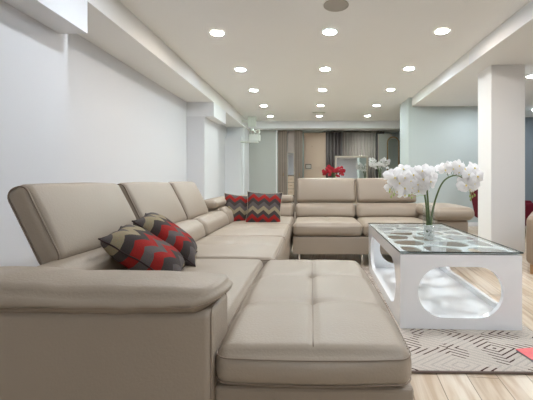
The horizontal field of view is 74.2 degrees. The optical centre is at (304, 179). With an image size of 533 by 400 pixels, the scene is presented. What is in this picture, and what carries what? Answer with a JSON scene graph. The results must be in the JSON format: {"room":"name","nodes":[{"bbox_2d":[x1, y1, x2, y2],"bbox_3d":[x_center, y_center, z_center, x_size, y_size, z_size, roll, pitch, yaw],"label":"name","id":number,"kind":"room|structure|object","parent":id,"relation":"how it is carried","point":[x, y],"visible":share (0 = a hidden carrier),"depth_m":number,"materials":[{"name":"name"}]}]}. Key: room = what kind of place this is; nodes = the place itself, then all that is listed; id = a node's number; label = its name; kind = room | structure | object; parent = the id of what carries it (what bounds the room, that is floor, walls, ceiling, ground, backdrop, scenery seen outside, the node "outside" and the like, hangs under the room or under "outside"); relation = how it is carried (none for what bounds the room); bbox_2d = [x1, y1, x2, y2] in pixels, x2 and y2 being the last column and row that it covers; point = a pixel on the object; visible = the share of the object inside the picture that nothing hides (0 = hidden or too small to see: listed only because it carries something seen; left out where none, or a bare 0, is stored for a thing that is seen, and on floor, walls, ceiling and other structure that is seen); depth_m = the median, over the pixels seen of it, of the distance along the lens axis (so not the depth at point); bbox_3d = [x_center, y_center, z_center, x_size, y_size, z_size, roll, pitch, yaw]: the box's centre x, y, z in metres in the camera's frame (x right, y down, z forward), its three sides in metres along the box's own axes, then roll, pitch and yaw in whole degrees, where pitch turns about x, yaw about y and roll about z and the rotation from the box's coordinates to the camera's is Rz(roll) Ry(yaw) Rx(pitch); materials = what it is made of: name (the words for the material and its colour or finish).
{"room":"store","nodes":[
{"label":"store","id":0,"kind":"room"},
{"bbox_2d":[0,0,67,266],"bbox_3d":[-2.018,-0.233,0.128,0.260,2.225,5.185,0,0,1],"label":"wall","id":1,"kind":"structure","parent":0,"point":[33,56],"depth_m":2.33,"materials":[{"name":"white paint"}]},
{"bbox_2d":[3,0,86,33],"bbox_3d":[-1.783,-1.222,0.081,0.212,0.245,5.100,0,0,1],"label":"trim","id":2,"kind":"structure","parent":1,"relation":"attached to","point":[62,16],"depth_m":2.40,"materials":[{"name":"white paint"}]},
{"bbox_2d":[68,34,226,196],"bbox_3d":[-2.238,-0.345,3.590,0.300,2.450,12.100,0,0,1],"label":"wall","id":3,"kind":"structure","parent":0,"point":[124,126],"depth_m":3.95,"materials":[{"name":"white paint"}]},
{"bbox_2d":[78,0,249,130],"bbox_3d":[-1.853,-1.458,3.583,0.470,0.225,12.100,0,0,1],"label":"ceiling soffit","id":4,"kind":"structure","parent":3,"relation":"attached to","point":[112,27],"depth_m":3.81,"materials":[{"name":"white paint"}]},
{"bbox_2d":[187,116,217,199],"bbox_3d":[-1.882,-0.110,6.479,0.310,1.980,0.850,0,0,1],"label":"wall pier","id":5,"kind":"object","parent":3,"relation":"attached to","point":[202,133],"visible":0.64,"depth_m":6.06,"materials":[{"name":"white paint"}]},
{"bbox_2d":[187,102,225,123],"bbox_3d":[-1.802,-1.222,6.477,0.472,0.245,0.850,0,0,1],"label":"trim","id":6,"kind":"structure","parent":3,"relation":"attached to","point":[212,111],"depth_m":6.05,"materials":[{"name":"white paint"}]},
{"bbox_2d":[225,137,242,194],"bbox_3d":[-1.791,-0.100,8.843,0.410,1.960,0.180,0,0,1],"label":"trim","id":7,"kind":"structure","parent":3,"relation":"attached to","point":[233,146],"depth_m":8.75,"materials":[{"name":"white paint"}]},
{"bbox_2d":[242,116,255,126],"bbox_3d":[-1.357,-1.415,8.470,0.350,0.250,0.050,0,0,1],"label":"exit sign","id":8,"kind":"object","parent":3,"relation":"attached to","point":[251,121],"visible":1,"depth_m":8.45,"materials":[{"name":"white plastic"}]},
{"bbox_2d":[240,128,259,142],"bbox_3d":[-1.341,-1.107,8.647,0.497,0.355,0.195,0,0,1],"label":"emergency light","id":9,"kind":"object","parent":3,"relation":"attached to","point":[253,138],"visible":1,"depth_m":8.57,"materials":[{"name":"white plastic"}]},
{"bbox_2d":[240,141,258,142],"bbox_3d":[-1.374,-0.943,8.650,0.430,0.025,0.190,0,0,1],"label":"shelf","id":10,"kind":"object","parent":9,"relation":"attached to","point":[240,141],"depth_m":8.63,"materials":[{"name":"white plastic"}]},
{"bbox_2d":[227,127,248,194],"bbox_3d":[-1.763,-0.233,9.282,0.450,2.225,0.700,0,0,1],"label":"wall","id":11,"kind":"structure","parent":0,"point":[243,132],"depth_m":8.95,"materials":[{"name":"white paint"}]},
{"bbox_2d":[249,130,275,192],"bbox_3d":[-1.376,-0.345,9.700,1.210,2.450,0.150,0,0,1],"label":"wall","id":12,"kind":"structure","parent":0,"point":[262,155],"depth_m":9.62,"materials":[{"name":"grey paint"}]},
{"bbox_2d":[276,130,276,192],"bbox_3d":[-0.775,-0.250,9.600,0.035,2.260,0.030,0,0,1],"label":"trim","id":13,"kind":"structure","parent":12,"relation":"attached to","point":[276,130],"depth_m":9.59,"materials":[{"name":"white paint"}]},
{"bbox_2d":[248,121,399,129],"bbox_3d":[0.925,-1.475,9.435,4.880,0.190,0.300,0,0,1],"label":"trim","id":14,"kind":"structure","parent":12,"relation":"attached to","point":[261,125],"depth_m":9.30,"materials":[{"name":"white paint"}]},
{"bbox_2d":[119,0,530,132],"bbox_3d":[1.891,-1.620,5.168,9.600,0.100,15.600,0,0,1],"label":"ceiling","id":15,"kind":"structure","parent":0,"point":[282,47],"depth_m":4.08,"materials":[{"name":"white paint"}]},
{"bbox_2d":[209,29,224,35],"bbox_3d":[-0.935,-1.565,3.727,0.160,0.009,0.160,0,0,1],"label":"recessed light","id":16,"kind":"object","parent":15,"relation":"in","point":[215,32],"visible":1,"depth_m":3.71,"materials":[{"name":"white plastic"}]},
{"bbox_2d":[211,31,222,35],"bbox_3d":[-0.935,-1.566,3.727,0.130,0.005,0.130,0,0,1],"label":"diffuser","id":17,"kind":"object","parent":16,"relation":"attached to","point":[216,33],"depth_m":3.74,"materials":[{"name":"white plastic"}]},
{"bbox_2d":[235,68,245,71],"bbox_3d":[-0.913,-1.565,4.967,0.160,0.009,0.160,0,0,1],"label":"recessed light","id":18,"kind":"object","parent":15,"relation":"in","point":[236,69],"visible":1,"depth_m":4.95,"materials":[{"name":"white plastic"}]},
{"bbox_2d":[278,130,286,194],"bbox_3d":[-0.621,-0.245,9.682,0.250,2.250,0.081,0,0,1],"label":"curtain","id":19,"kind":"object","parent":15,"relation":"hanging from","point":[282,134],"visible":0.73,"depth_m":9.66,"materials":[{"name":"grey fabric"}]},
{"bbox_2d":[295,130,302,211],"bbox_3d":[-0.176,-0.245,9.674,0.220,2.250,0.081,0,0,1],"label":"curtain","id":20,"kind":"object","parent":15,"relation":"hanging from","point":[298,133],"visible":0.73,"depth_m":9.66,"materials":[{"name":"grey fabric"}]},
{"bbox_2d":[320,67,330,70],"bbox_3d":[0.286,-1.565,4.946,0.160,0.009,0.160,0,0,1],"label":"recessed light","id":21,"kind":"object","parent":15,"relation":"in","point":[322,68],"visible":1,"depth_m":4.95,"materials":[{"name":"white plastic"}]},
{"bbox_2d":[322,29,336,34],"bbox_3d":[0.265,-1.565,3.706,0.160,0.009,0.160,0,0,1],"label":"recessed light","id":22,"kind":"object","parent":15,"relation":"in","point":[326,31],"visible":1,"depth_m":3.70,"materials":[{"name":"white plastic"}]},
{"bbox_2d":[324,30,335,34],"bbox_3d":[0.265,-1.566,3.706,0.130,0.005,0.130,0,0,1],"label":"diffuser","id":23,"kind":"object","parent":22,"relation":"attached to","point":[326,32],"depth_m":3.71,"materials":[{"name":"white"}]},
{"bbox_2d":[322,132,341,177],"bbox_3d":[0.865,-0.345,11.190,0.620,2.390,0.121,0,0,1],"label":"curtain","id":24,"kind":"object","parent":15,"relation":"hanging from","point":[333,139],"visible":0.32,"depth_m":11.18,"materials":[{"name":"grey fabric"}]},
{"bbox_2d":[324,0,348,11],"bbox_3d":[0.280,-1.564,3.136,0.226,0.010,0.226,0,0,1],"label":"ceiling speaker","id":25,"kind":"object","parent":15,"relation":"attached to","point":[330,5],"visible":1,"depth_m":3.13,"materials":[{"name":"grey plastic"}]},
{"bbox_2d":[342,131,375,180],"bbox_3d":[1.726,-0.345,11.174,1.062,2.390,0.119,0,0,1],"label":"curtain","id":26,"kind":"object","parent":15,"relation":"hanging from","point":[353,143],"visible":0.44,"depth_m":11.17,"materials":[{"name":"beige fabric"}]},
{"bbox_2d":[376,132,383,177],"bbox_3d":[2.405,-0.345,11.165,0.260,2.390,0.114,0,0,1],"label":"curtain","id":27,"kind":"object","parent":15,"relation":"hanging from","point":[377,133],"visible":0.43,"depth_m":11.16,"materials":[{"name":"grey fabric"}]},
{"bbox_2d":[403,67,414,70],"bbox_3d":[1.466,-1.565,4.925,0.160,0.009,0.160,0,0,1],"label":"recessed light","id":28,"kind":"object","parent":15,"relation":"in","point":[405,68],"visible":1,"depth_m":4.91,"materials":[{"name":"white plastic"}]},
{"bbox_2d":[434,28,449,34],"bbox_3d":[1.444,-1.565,3.685,0.160,0.009,0.160,0,0,1],"label":"recessed light","id":29,"kind":"object","parent":15,"relation":"in","point":[439,31],"visible":1,"depth_m":3.69,"materials":[{"name":"white plastic"}]},
{"bbox_2d":[436,29,448,33],"bbox_3d":[1.444,-1.566,3.685,0.130,0.005,0.130,0,0,1],"label":"diffuser","id":30,"kind":"object","parent":29,"relation":"attached to","point":[439,31],"depth_m":3.68,"materials":[{"name":"white plastic"}]},
{"bbox_2d":[277,132,399,194],"bbox_3d":[2.353,-0.345,11.636,8.300,2.450,0.150,0,0,1],"label":"wall","id":31,"kind":"structure","parent":0,"point":[396,134],"depth_m":11.60,"materials":[{"name":"grey paint"}]},
{"bbox_2d":[289,212,532,399],"bbox_3d":[1.891,0.930,5.168,9.600,0.100,15.600,0,0,1],"label":"floor","id":32,"kind":"structure","parent":0,"point":[426,386],"depth_m":1.57,"materials":[{"name":"brown wood"}]},
{"bbox_2d":[117,182,290,266],"bbox_3d":[-0.618,0.446,2.702,0.950,0.868,1.532,0,0,1],"label":"sofa section","id":33,"kind":"object","parent":32,"relation":"on","point":[183,204],"visible":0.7,"depth_m":2.42,"materials":[{"name":"beige leather"}]},
{"bbox_2d":[175,219,204,241],"bbox_3d":[-0.855,0.378,2.341,0.210,0.170,0.746,0,0,1],"label":"lumbar cushion","id":34,"kind":"object","parent":33,"relation":"on","point":[195,228],"depth_m":2.47,"materials":[{"name":"beige leather"}]},
{"bbox_2d":[193,211,228,236],"bbox_3d":[-0.842,0.378,3.094,0.209,0.170,0.755,0,0,1],"label":"lumbar cushion","id":35,"kind":"object","parent":33,"relation":"on","point":[213,222],"depth_m":2.94,"materials":[{"name":"beige leather"}]},
{"bbox_2d":[196,236,284,266],"bbox_3d":[-0.475,0.486,2.321,0.650,0.144,0.775,0,0,1],"label":"seat cushion","id":36,"kind":"object","parent":33,"relation":"on","point":[265,249],"depth_m":2.19,"materials":[{"name":"beige leather"}]},
{"bbox_2d":[206,224,290,247],"bbox_3d":[-0.461,0.486,3.079,0.650,0.144,0.770,0,0,1],"label":"seat cushion","id":37,"kind":"object","parent":33,"relation":"on","point":[278,230],"depth_m":2.91,"materials":[{"name":"beige leather"}]},
{"bbox_2d":[0,182,413,399],"bbox_3d":[-0.404,0.446,1.409,1.429,0.869,1.090,0,0,1],"label":"sofa section","id":38,"kind":"object","parent":32,"relation":"on","point":[79,324],"visible":0.93,"depth_m":0.91,"materials":[{"name":"beige leather"}]},
{"bbox_2d":[40,247,129,270],"bbox_3d":[-0.869,0.377,1.546,0.209,0.170,0.815,0,0,1],"label":"lumbar cushion","id":39,"kind":"object","parent":38,"relation":"on","point":[88,258],"depth_m":1.35,"materials":[{"name":"beige leather"}]},
{"bbox_2d":[98,225,185,271],"bbox_3d":[-0.679,0.320,1.512,0.291,0.237,0.354,0,0,-16],"label":"throw pillow","id":40,"kind":"object","parent":38,"relation":"on","point":[134,247],"visible":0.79,"depth_m":1.38,"materials":[{"name":"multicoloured fabric"}]},
{"bbox_2d":[132,212,196,266],"bbox_3d":[-0.723,0.307,1.853,0.288,0.259,0.369,0,0,-16],"label":"throw pillow","id":41,"kind":"object","parent":38,"relation":"on","point":[157,224],"visible":0.77,"depth_m":1.72,"materials":[{"name":"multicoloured fabric"}]},
{"bbox_2d":[181,259,262,330],"bbox_3d":[-0.520,0.477,1.509,0.584,0.118,0.866,0,0,1],"label":"seat cushion","id":42,"kind":"object","parent":38,"relation":"on","point":[244,274],"depth_m":1.60,"materials":[{"name":"beige leather"}]},
{"bbox_2d":[216,260,411,384],"bbox_3d":[0.031,0.478,1.409,0.552,0.121,1.072,0,0,1],"label":"cushion","id":43,"kind":"object","parent":38,"relation":"on","point":[288,322],"depth_m":0.99,"materials":[{"name":"beige leather"}]},
{"bbox_2d":[204,195,294,256],"bbox_3d":[-0.564,0.530,3.870,0.879,0.699,1.122,0,0,1],"label":"sofa section","id":44,"kind":"object","parent":32,"relation":"on","point":[287,213],"visible":0.29,"depth_m":3.61,"materials":[{"name":"beige leather"}]},
{"bbox_2d":[218,206,233,223],"bbox_3d":[-0.832,0.365,3.828,0.215,0.192,0.696,0,0,1],"label":"lumbar cushion","id":45,"kind":"object","parent":44,"relation":"on","point":[225,209],"depth_m":3.52,"materials":[{"name":"beige leather"}]},
{"bbox_2d":[224,193,247,220],"bbox_3d":[-0.696,0.315,3.713,0.367,0.355,0.171,0,0,-10],"label":"throw pillow","id":46,"kind":"object","parent":44,"relation":"on","point":[237,204],"visible":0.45,"depth_m":3.67,"materials":[{"name":"multicoloured fabric"}]},
{"bbox_2d":[230,216,293,232],"bbox_3d":[-0.448,0.488,3.824,0.646,0.140,0.744,0,0,1],"label":"seat cushion","id":47,"kind":"object","parent":44,"relation":"on","point":[289,220],"depth_m":3.54,"materials":[{"name":"beige leather"}]},
{"bbox_2d":[245,191,282,221],"bbox_3d":[-0.422,0.300,3.609,0.389,0.368,0.176,0,0,-3],"label":"throw pillow","id":48,"kind":"object","parent":44,"relation":"on","point":[261,207],"visible":0.84,"depth_m":3.56,"materials":[{"name":"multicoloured fabric"}]},
{"bbox_2d":[280,203,293,215],"bbox_3d":[-0.426,0.365,4.224,0.581,0.192,0.209,0,0,1],"label":"lumbar cushion","id":49,"kind":"object","parent":44,"relation":"on","point":[287,209],"depth_m":4.15,"materials":[{"name":"beige leather"}]},
{"bbox_2d":[287,131,294,203],"bbox_3d":[-0.387,-0.245,9.896,0.190,2.250,0.345,0,0,1],"label":"tall cabinet","id":50,"kind":"object","parent":32,"relation":"on","point":[291,134],"visible":0.96,"depth_m":9.74,"materials":[{"name":"grey wood"}]},
{"bbox_2d":[287,152,293,175],"bbox_3d":[-0.390,-0.448,9.752,0.188,0.655,0.028,0,0,1],"label":"mirror","id":51,"kind":"object","parent":50,"relation":"on","point":[290,155],"depth_m":9.75,"materials":[{"name":"mirror"}]},
{"bbox_2d":[304,133,325,177],"bbox_3d":[0.288,-0.235,10.187,0.620,2.230,0.520,0,0,1],"label":"wardrobe","id":52,"kind":"object","parent":32,"relation":"on","point":[314,143],"visible":0.59,"depth_m":9.97,"materials":[{"name":"beige paint"}]},
{"bbox_2d":[305,164,310,168],"bbox_3d":[0.099,-0.386,9.964,0.170,0.130,0.061,0,0,1],"label":"storage box","id":53,"kind":"object","parent":52,"relation":"on","point":[307,166],"visible":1,"depth_m":9.94,"materials":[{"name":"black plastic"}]},
{"bbox_2d":[335,156,367,203],"bbox_3d":[1.371,0.080,10.377,1.180,1.600,0.481,0,0,1],"label":"dresser","id":54,"kind":"object","parent":32,"relation":"on","point":[356,167],"visible":0.24,"depth_m":10.41,"materials":[{"name":"beige paint"}]},
{"bbox_2d":[335,156,367,179],"bbox_3d":[1.387,-0.340,10.422,0.990,0.760,0.050,0,0,1],"label":"mirror","id":55,"kind":"object","parent":54,"relation":"on","point":[356,167],"depth_m":10.41,"materials":[{"name":"white mirror"}]},
{"bbox_2d":[292,178,473,265],"bbox_3d":[0.793,0.426,3.932,1.844,0.907,0.950,0,0,1],"label":"sofa section","id":56,"kind":"object","parent":32,"relation":"on","point":[327,221],"visible":0.84,"depth_m":3.87,"materials":[{"name":"beige leather"}]},
{"bbox_2d":[296,202,354,216],"bbox_3d":[0.246,0.366,4.213,0.716,0.188,0.226,0,0,1],"label":"lumbar cushion","id":57,"kind":"object","parent":56,"relation":"on","point":[304,209],"depth_m":4.12,"materials":[{"name":"beige leather"}]},
{"bbox_2d":[292,217,362,235],"bbox_3d":[0.237,0.498,3.861,0.736,0.153,0.630,0,0,1],"label":"seat cushion","id":58,"kind":"object","parent":56,"relation":"on","point":[302,226],"depth_m":3.57,"materials":[{"name":"beige leather"}]},
{"bbox_2d":[355,202,419,217],"bbox_3d":[0.991,0.366,4.200,0.766,0.190,0.227,0,0,1],"label":"lumbar cushion","id":59,"kind":"object","parent":56,"relation":"on","point":[362,209],"depth_m":4.11,"materials":[{"name":"beige leather"}]},
{"bbox_2d":[357,217,425,235],"bbox_3d":[0.959,0.498,3.849,0.736,0.152,0.630,0,0,1],"label":"seat cushion","id":60,"kind":"object","parent":56,"relation":"on","point":[364,226],"depth_m":3.69,"materials":[{"name":"beige leather"}]},
{"bbox_2d":[378,134,390,177],"bbox_3d":[2.415,-0.255,10.582,0.390,2.270,0.055,0,0,1],"label":"panel","id":61,"kind":"object","parent":32,"relation":"on","point":[382,138],"visible":0.4,"depth_m":10.56,"materials":[{"name":"grey"}]},
{"bbox_2d":[387,136,399,170],"bbox_3d":[2.619,-0.207,10.320,0.412,2.159,0.072,0,0,1],"label":"arched mirror","id":62,"kind":"object","parent":32,"relation":"on","point":[393,143],"visible":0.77,"depth_m":10.30,"materials":[{"name":"grey mirror"}]},
{"bbox_2d":[362,267,532,373],"bbox_3d":[0.837,0.872,2.536,0.957,0.015,1.912,0,0,1],"label":"area rug","id":63,"kind":"object","parent":32,"relation":"on","point":[452,351],"visible":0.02,"depth_m":1.78,"materials":[{"name":"beige carpet"}]},
{"bbox_2d":[368,223,523,330],"bbox_3d":[0.929,0.638,2.690,0.700,0.450,1.350,0,0,2],"label":"coffee table","id":64,"kind":"object","parent":63,"relation":"on","point":[420,289],"visible":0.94,"depth_m":2.14,"materials":[{"name":"white paint"}]},
{"bbox_2d":[375,267,493,315],"bbox_3d":[0.929,0.846,2.690,0.628,0.026,1.278,0,0,2],"label":"shelf","id":65,"kind":"object","parent":64,"relation":"attached to","point":[440,292],"depth_m":2.55,"materials":[{"name":"white paint"}]},
{"bbox_3d":[0.850,0.292,2.406,0.080,0.241,0.080,0,0,1],"label":"glass vase","id":66,"kind":"object","parent":64,"relation":"on","visible":0},
{"bbox_2d":[383,164,428,235],"bbox_3d":[0.677,0.136,2.404,0.270,0.496,0.227,0,0,-41],"label":"orchid spray","id":67,"kind":"object","parent":66,"relation":"in","point":[401,180],"visible":0.89,"depth_m":2.34,"materials":[{"name":"white plant"}]},
{"bbox_2d":[408,163,437,233],"bbox_3d":[0.802,0.135,2.416,0.216,0.498,0.211,0,0,1],"label":"orchid spray","id":68,"kind":"object","parent":66,"relation":"in","point":[428,178],"visible":0.88,"depth_m":2.35,"materials":[{"name":"white plant"}]},
{"bbox_2d":[423,225,433,238],"bbox_3d":[0.850,0.357,2.405,0.065,0.101,0.063,0,0,1],"label":"pebbles","id":69,"kind":"object","parent":66,"relation":"in","point":[429,228],"visible":0.99,"depth_m":2.39,"materials":[{"name":"white stone"}]},
{"bbox_2d":[430,159,482,232],"bbox_3d":[1.030,0.121,2.395,0.352,0.527,0.168,0,0,1],"label":"orchid spray","id":70,"kind":"object","parent":66,"relation":"in","point":[470,178],"visible":0.99,"depth_m":2.37,"materials":[{"name":"white plant"}]},
{"bbox_2d":[516,347,532,361],"bbox_3d":[1.175,0.859,1.718,0.204,0.010,0.134,0,0,-9],"label":"magazine","id":71,"kind":"object","parent":63,"relation":"on","point":[527,352],"visible":1,"depth_m":1.73,"materials":[{"name":"red paper"}]},
{"bbox_2d":[478,65,524,251],"bbox_3d":[2.475,-0.260,4.428,0.405,2.280,0.340,0,0,1],"label":"column","id":72,"kind":"structure","parent":32,"relation":"on","point":[501,88],"depth_m":4.26,"materials":[{"name":"white paint"}]},
{"bbox_2d":[470,189,532,225],"bbox_3d":[3.407,0.335,5.841,1.151,1.090,0.770,0,0,1],"label":"armchair","id":73,"kind":"object","parent":32,"relation":"on","point":[528,204],"visible":0.12,"depth_m":5.95,"materials":[{"name":"red fabric"}]},
{"bbox_2d":[526,212,532,273],"bbox_3d":[2.975,0.570,3.160,1.617,0.620,0.926,0,0,36],"label":"sofa","id":74,"kind":"object","parent":32,"relation":"on","point":[529,222],"visible":1,"depth_m":3.26,"materials":[{"name":"brown leather"}]},
{"bbox_3d":[1.385,0.480,9.157,1.950,0.800,0.360,0,0,1],"label":"console table","id":75,"kind":"object","parent":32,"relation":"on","visible":0},
{"bbox_3d":[1.960,-0.050,9.127,0.099,0.260,0.099,0,0,1],"label":"vase","id":76,"kind":"object","parent":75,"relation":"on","visible":0},
{"bbox_2d":[369,157,389,177],"bbox_3d":[1.942,-0.271,9.110,0.586,0.663,0.178,0,0,1],"label":"bouquet","id":77,"kind":"object","parent":76,"relation":"in","point":[372,163],"visible":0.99,"depth_m":9.08,"materials":[{"name":"white plant"}]},
{"bbox_3d":[0.759,0.020,9.108,0.088,0.120,0.088,0,0,1],"label":"vase","id":78,"kind":"object","parent":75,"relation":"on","visible":0},
{"bbox_2d":[322,165,345,177],"bbox_3d":[0.750,-0.172,9.095,0.623,0.464,0.174,0,0,1],"label":"bouquet","id":79,"kind":"object","parent":78,"relation":"in","point":[328,169],"visible":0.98,"depth_m":9.07,"materials":[{"name":"red plant"}]},
{"bbox_2d":[400,98,477,221],"bbox_3d":[3.077,-0.345,6.972,2.190,2.450,0.650,0,0,1],"label":"wall","id":80,"kind":"structure","parent":0,"point":[433,136],"depth_m":6.66,"materials":[{"name":"grey paint"}]},
{"bbox_2d":[412,0,532,105],"bbox_3d":[4.146,-1.485,2.028,4.380,0.170,9.200,0,0,1],"label":"soffit","id":81,"kind":"structure","parent":80,"relation":"attached to","point":[457,85],"depth_m":4.64,"materials":[{"name":"white paint"}]},
{"bbox_2d":[468,222,525,226],"bbox_3d":[3.071,0.840,6.636,2.190,0.080,0.018,0,0,1],"label":"baseboard","id":82,"kind":"structure","parent":80,"relation":"attached to","point":[469,223],"depth_m":6.62,"materials":[{"name":"white paint"}]},
{"bbox_2d":[469,1,532,64],"bbox_3d":[1.933,-1.473,0.856,0.004,0.154,6.780,0,0,1],"label":"trim","id":83,"kind":"structure","parent":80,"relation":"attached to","point":[525,15],"depth_m":3.48,"materials":[{"name":"white paint"}]},
{"bbox_2d":[525,106,532,116],"bbox_3d":[5.302,-1.485,7.209,2.250,0.170,1.200,0,0,1],"label":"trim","id":84,"kind":"structure","parent":80,"relation":"attached to","point":[528,112],"depth_m":7.15,"materials":[{"name":"white paint"}]},
{"bbox_2d":[525,117,532,202],"bbox_3d":[5.313,-0.345,7.883,2.250,2.450,0.150,0,0,1],"label":"wall","id":85,"kind":"structure","parent":0,"point":[528,120],"depth_m":7.81,"materials":[{"name":"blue paint"}]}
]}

